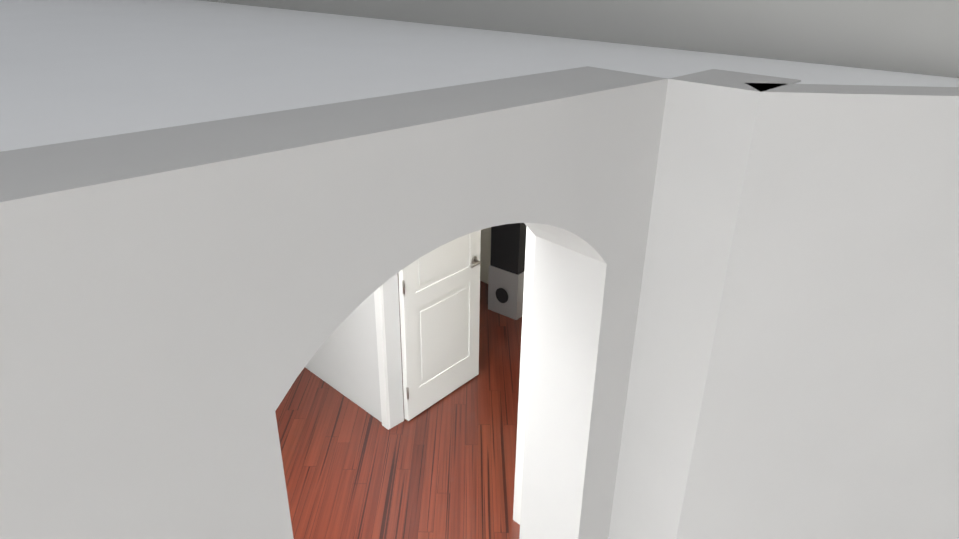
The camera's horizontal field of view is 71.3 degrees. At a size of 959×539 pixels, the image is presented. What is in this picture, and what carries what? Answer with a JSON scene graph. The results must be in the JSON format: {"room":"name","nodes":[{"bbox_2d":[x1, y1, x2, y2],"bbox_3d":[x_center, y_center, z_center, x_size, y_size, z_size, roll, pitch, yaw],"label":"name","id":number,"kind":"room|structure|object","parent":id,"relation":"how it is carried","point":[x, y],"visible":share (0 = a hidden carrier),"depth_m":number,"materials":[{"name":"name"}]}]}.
{"room":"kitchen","nodes":[
{"label":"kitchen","id":0,"kind":"room"},
{"bbox_2d":[0,66,667,538],"bbox_3d":[-2.722,1.735,0.079,8.654,2.590,0.320,-21,33,-38],"label":"wall","id":1,"kind":"structure","parent":0,"point":[178,304],"depth_m":1.39,"materials":[{"name":"grey paint"}]},
{"bbox_2d":[305,273,403,428],"bbox_3d":[-1.366,-0.408,4.779,5.400,2.490,0.120,23,33,39],"label":"wall","id":2,"kind":"structure","parent":0,"point":[344,360],"depth_m":4.45,"materials":[{"name":"grey paint"}]},
{"bbox_2d":[398,230,480,420],"bbox_3d":[-0.244,0.008,4.446,0.121,2.028,0.762,23,33,39],"label":"door","id":3,"kind":"structure","parent":2,"relation":"in","point":[439,294],"depth_m":4.59,"materials":[{"name":"white wood"}]},
{"bbox_2d":[374,227,534,524],"bbox_3d":[-0.193,0.288,3.740,1.270,2.150,0.018,23,33,39],"label":"door frame","id":4,"kind":"structure","parent":2,"relation":"attached to","point":[526,321],"depth_m":3.58,"materials":[{"name":"white wood"}]},
{"bbox_2d":[275,278,521,538],"bbox_3d":[4.101,3.551,-0.520,22.500,0.001,16.700,23,33,39],"label":"floor","id":5,"kind":"structure","parent":0,"point":[443,468],"depth_m":4.29,"materials":[{"name":"brown wood"}]},
{"bbox_2d":[488,223,526,319],"bbox_3d":[0.308,-0.215,5.865,0.350,1.260,0.355,23,33,39],"label":"tower speaker","id":6,"kind":"object","parent":5,"relation":"on","point":[506,275],"visible":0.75,"depth_m":5.82},
{"bbox_2d":[0,0,958,151],"bbox_3d":[-3.773,-0.080,0.980,6.903,0.095,9.450,23,33,39],"label":"ceiling","id":7,"kind":"structure","parent":0,"point":[73,70],"depth_m":2.35,"materials":[{"name":"white paint"}]},
{"bbox_2d":[480,227,490,283],"bbox_3d":[0.077,-1.069,6.109,5.400,2.590,0.100,23,33,39],"label":"wall","id":8,"kind":"structure","parent":0,"point":[485,255],"depth_m":6.47,"materials":[{"name":"paint"}]},
{"bbox_2d":[199,0,958,77],"bbox_3d":[-0.558,-1.656,3.877,6.945,0.560,0.150,21,32,36],"label":"wall","id":9,"kind":"structure","parent":0,"point":[914,36],"depth_m":2.61,"materials":[{"name":"paint"}]},
{"bbox_2d":[608,69,958,538],"bbox_3d":[2.051,0.436,2.442,2.284,3.050,1.886,23,33,39],"label":"wall","id":10,"kind":"structure","parent":0,"point":[794,371],"depth_m":2.23,"materials":[{"name":"grey paint"}]}
]}

